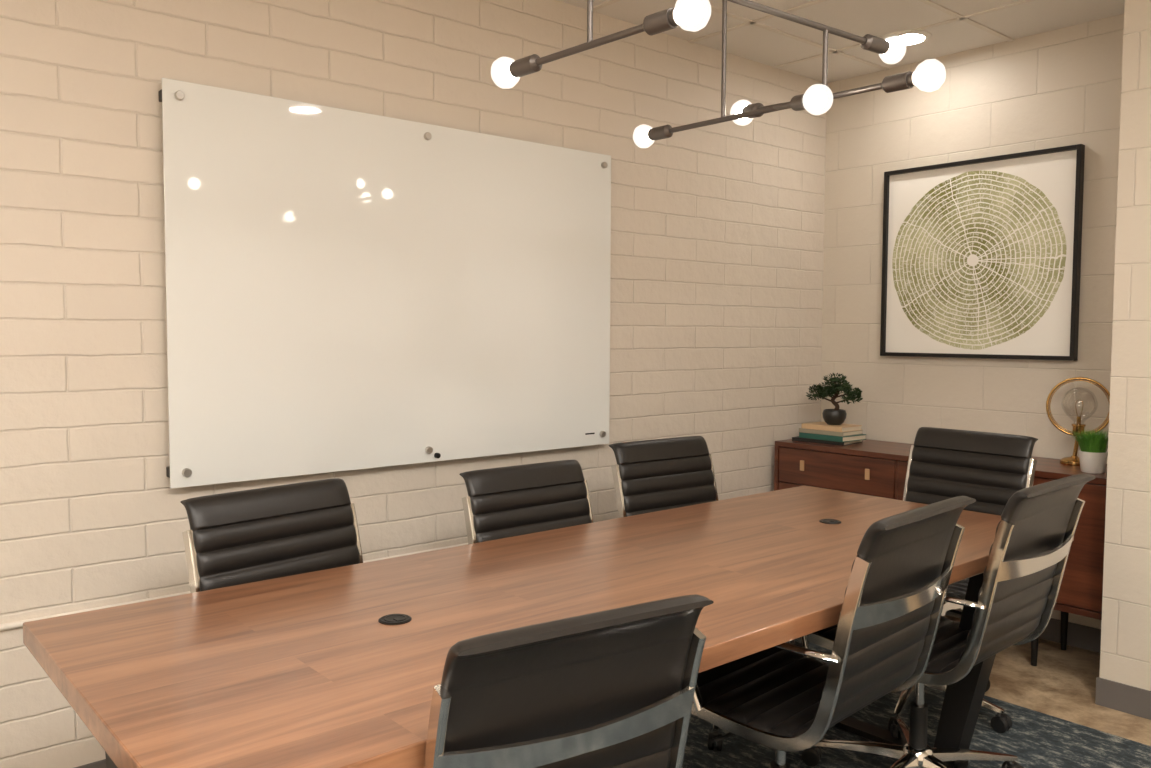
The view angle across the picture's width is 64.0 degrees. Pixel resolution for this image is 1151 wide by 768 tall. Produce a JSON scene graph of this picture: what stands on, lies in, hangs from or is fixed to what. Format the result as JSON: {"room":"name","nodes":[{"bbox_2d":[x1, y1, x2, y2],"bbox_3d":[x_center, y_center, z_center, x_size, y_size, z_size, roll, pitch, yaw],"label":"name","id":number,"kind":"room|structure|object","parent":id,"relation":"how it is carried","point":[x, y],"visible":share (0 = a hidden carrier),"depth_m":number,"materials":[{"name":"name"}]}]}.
{"room":"conference room","nodes":[
{"label":"conference room","id":0,"kind":"room"},
{"bbox_2d":[0,0,826,767],"bbox_3d":[-1.223,-0.144,2.807,6.800,2.660,0.100,-3,4,-41],"label":"wall","id":1,"kind":"structure","parent":0,"point":[717,259],"depth_m":3.05,"materials":[{"name":"brick"}]},
{"bbox_2d":[74,759,106,767],"bbox_3d":[-1.193,1.137,2.838,6.600,0.100,0.008,-3,4,-41],"label":"baseboard","id":2,"kind":"structure","parent":1,"relation":"attached to","point":[102,763],"depth_m":2.67,"materials":[{"name":"plastic"}]},
{"bbox_2d":[0,543,467,630],"bbox_3d":[-1.947,0.676,2.157,4.600,0.018,0.018,-3,4,-41],"label":"trim","id":3,"kind":"structure","parent":1,"relation":"attached to","point":[6,626],"depth_m":2.67,"materials":[{"name":"beige paint"}]},
{"bbox_2d":[159,78,610,488],"bbox_3d":[-0.535,-0.317,3.275,1.765,1.196,0.060,-3,4,-41],"label":"whiteboard","id":4,"kind":"object","parent":1,"relation":"attached to","point":[346,290],"visible":1,"depth_m":3.11,"materials":[{"name":"white glass"}]},
{"bbox_2d":[557,0,1124,82],"bbox_3d":[0.306,-1.415,0.955,6.800,0.100,4.780,-3,4,-41],"label":"ceiling","id":5,"kind":"structure","parent":0,"point":[878,18],"depth_m":3.90,"materials":[{"name":"tile"}]},
{"bbox_2d":[496,0,939,143],"bbox_3d":[0.309,-1.031,2.068,0.943,0.791,1.279,2,4,28],"label":"chandelier","id":6,"kind":"object","parent":5,"relation":"hanging from","point":[690,12],"visible":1,"depth_m":2.17,"materials":[{"name":"grey metal"}]},
{"bbox_2d":[586,0,1035,70],"bbox_3d":[0.305,-1.362,0.958,6.600,0.006,4.580,-3,4,-41],"label":"grid","id":7,"kind":"object","parent":5,"relation":"attached to","point":[966,18],"depth_m":3.90,"materials":[{"name":"white metal"}]},
{"bbox_2d":[880,30,931,46],"bbox_3d":[1.462,-1.532,4.091,0.224,0.009,0.224,-3,4,-41],"label":"recessed light","id":8,"kind":"object","parent":5,"relation":"in","point":[911,38],"visible":0.84,"depth_m":4.07,"materials":[{"name":"white"}]},
{"bbox_2d":[821,14,1123,628],"bbox_3d":[2.844,-0.149,3.210,0.100,2.660,4.580,-3,4,-41],"label":"wall","id":9,"kind":"structure","parent":0,"point":[1061,87],"depth_m":4.26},
{"bbox_2d":[880,144,1084,360],"bbox_3d":[1.838,-0.575,4.251,0.040,0.910,0.915,-3,4,-41],"label":"print","id":10,"kind":"object","parent":9,"relation":"attached to","point":[981,257],"visible":1,"depth_m":4.21,"materials":[{"name":"white paper"}]},
{"bbox_2d":[945,609,1100,652],"bbox_3d":[1.838,1.064,4.364,0.008,0.100,1.617,-3,4,-41],"label":"baseboard","id":11,"kind":"structure","parent":9,"relation":"attached to","point":[1080,636],"depth_m":3.98,"materials":[{"name":"plastic"}]},
{"bbox_2d":[943,615,1150,745],"bbox_3d":[0.293,1.341,1.111,6.800,0.100,4.780,-3,4,-41],"label":"floor","id":12,"kind":"structure","parent":0,"point":[1062,684],"depth_m":3.52,"materials":[{"name":"concrete"}]},
{"bbox_2d":[682,642,1150,767],"bbox_3d":[0.194,1.234,2.022,3.840,0.010,2.700,-3,4,-41],"label":"area rug","id":13,"kind":"object","parent":12,"relation":"on","point":[1038,739],"visible":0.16,"depth_m":3.01,"materials":[{"name":"carpet"}]},
{"bbox_2d":[181,478,362,592],"bbox_3d":[-0.549,0.747,2.271,0.703,0.926,0.629,3,4,41],"label":"office chair","id":14,"kind":"object","parent":13,"relation":"on","point":[266,533],"visible":0.26,"depth_m":2.38,"materials":[{"name":"black leather"}]},
{"bbox_2d":[459,460,592,543],"bbox_3d":[0.061,0.730,2.765,0.629,0.911,0.703,-3,4,-41],"label":"office chair","id":15,"kind":"object","parent":13,"relation":"on","point":[509,501],"visible":0.2,"depth_m":2.91,"materials":[{"name":"black leather"}]},
{"bbox_2d":[23,485,1073,767],"bbox_3d":[0.209,0.833,2.403,2.685,0.743,1.005,-3,4,-41],"label":"conference table","id":16,"kind":"object","parent":13,"relation":"on","point":[339,667],"visible":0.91,"depth_m":1.93,"materials":[{"name":"brown wood"}]},
{"bbox_2d":[424,594,713,767],"bbox_3d":[-0.180,0.790,1.691,0.629,0.909,0.703,-2,4,-33],"label":"office chair","id":17,"kind":"object","parent":13,"relation":"on","point":[613,688],"visible":0.92,"depth_m":1.42,"materials":[{"name":"black leather"}]},
{"bbox_2d":[609,436,722,750],"bbox_3d":[0.534,0.691,3.272,0.629,0.936,0.703,-2,4,-37],"label":"office chair","id":18,"kind":"object","parent":13,"relation":"on","point":[654,475],"visible":0.2,"depth_m":3.42,"materials":[{"name":"black leather"}]},
{"bbox_2d":[691,496,975,767],"bbox_3d":[0.522,0.736,2.282,0.703,0.956,0.629,3,5,45],"label":"office chair","id":19,"kind":"object","parent":13,"relation":"on","point":[781,698],"visible":0.78,"depth_m":2.12,"materials":[{"name":"black leather"}]},
{"bbox_2d":[794,473,1095,767],"bbox_3d":[1.014,0.717,2.663,0.629,0.956,0.703,-3,4,-42],"label":"office chair","id":20,"kind":"object","parent":13,"relation":"on","point":[1030,548],"visible":0.66,"depth_m":2.50,"materials":[{"name":"black leather"}]},
{"bbox_2d":[888,427,1037,734],"bbox_3d":[1.275,0.675,3.318,0.703,0.969,0.629,-2,4,-38],"label":"office chair","id":21,"kind":"object","parent":13,"relation":"on","point":[988,468],"visible":0.27,"depth_m":3.44,"materials":[{"name":"black leather"}]},
{"bbox_2d":[774,439,1106,665],"bbox_3d":[1.662,0.718,4.184,0.436,0.810,1.555,-3,4,-41],"label":"credenza","id":22,"kind":"object","parent":12,"relation":"on","point":[877,468],"visible":0.21,"depth_m":4.11,"materials":[{"name":"brown wood"}]},
{"bbox_2d":[792,422,865,445],"bbox_3d":[1.260,0.243,4.589,0.232,0.088,0.316,-3,4,-41],"label":"book stack","id":23,"kind":"object","parent":22,"relation":"on","point":[843,434],"visible":1,"depth_m":4.51,"materials":[{"name":"paper"}]},
{"bbox_2d":[806,373,861,424],"bbox_3d":[1.284,0.071,4.558,0.182,0.259,0.303,-3,4,-41],"label":"bonsai tree","id":24,"kind":"object","parent":23,"relation":"on","point":[836,416],"visible":1,"depth_m":4.52,"materials":[{"name":"green plant"}]},
{"bbox_2d":[1046,377,1109,465],"bbox_3d":[2.084,0.153,3.813,0.215,0.364,0.132,0,3,1],"label":"table lamp","id":25,"kind":"object","parent":22,"relation":"on","point":[1074,460],"visible":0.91,"depth_m":3.81,"materials":[{"name":"gold metal"}]},
{"bbox_2d":[1070,428,1108,472],"bbox_3d":[2.028,0.258,3.614,0.199,0.174,0.192,-3,4,-41],"label":"potted grass","id":26,"kind":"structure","parent":22,"relation":"on","point":[1093,453],"depth_m":3.58,"materials":[{"name":"green plant"}]},
{"bbox_2d":[1099,0,1150,690],"bbox_3d":[3.106,-0.100,2.366,0.600,2.660,2.955,-3,4,-41],"label":"wall","id":27,"kind":"structure","parent":0,"point":[1125,651],"depth_m":3.25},
{"bbox_2d":[1095,677,1150,719],"bbox_3d":[2.867,1.188,2.244,0.008,0.100,2.963,-3,4,-41],"label":"baseboard","id":28,"kind":"structure","parent":27,"relation":"attached to","point":[1132,700],"depth_m":3.29,"materials":[{"name":"plastic"}]}
]}

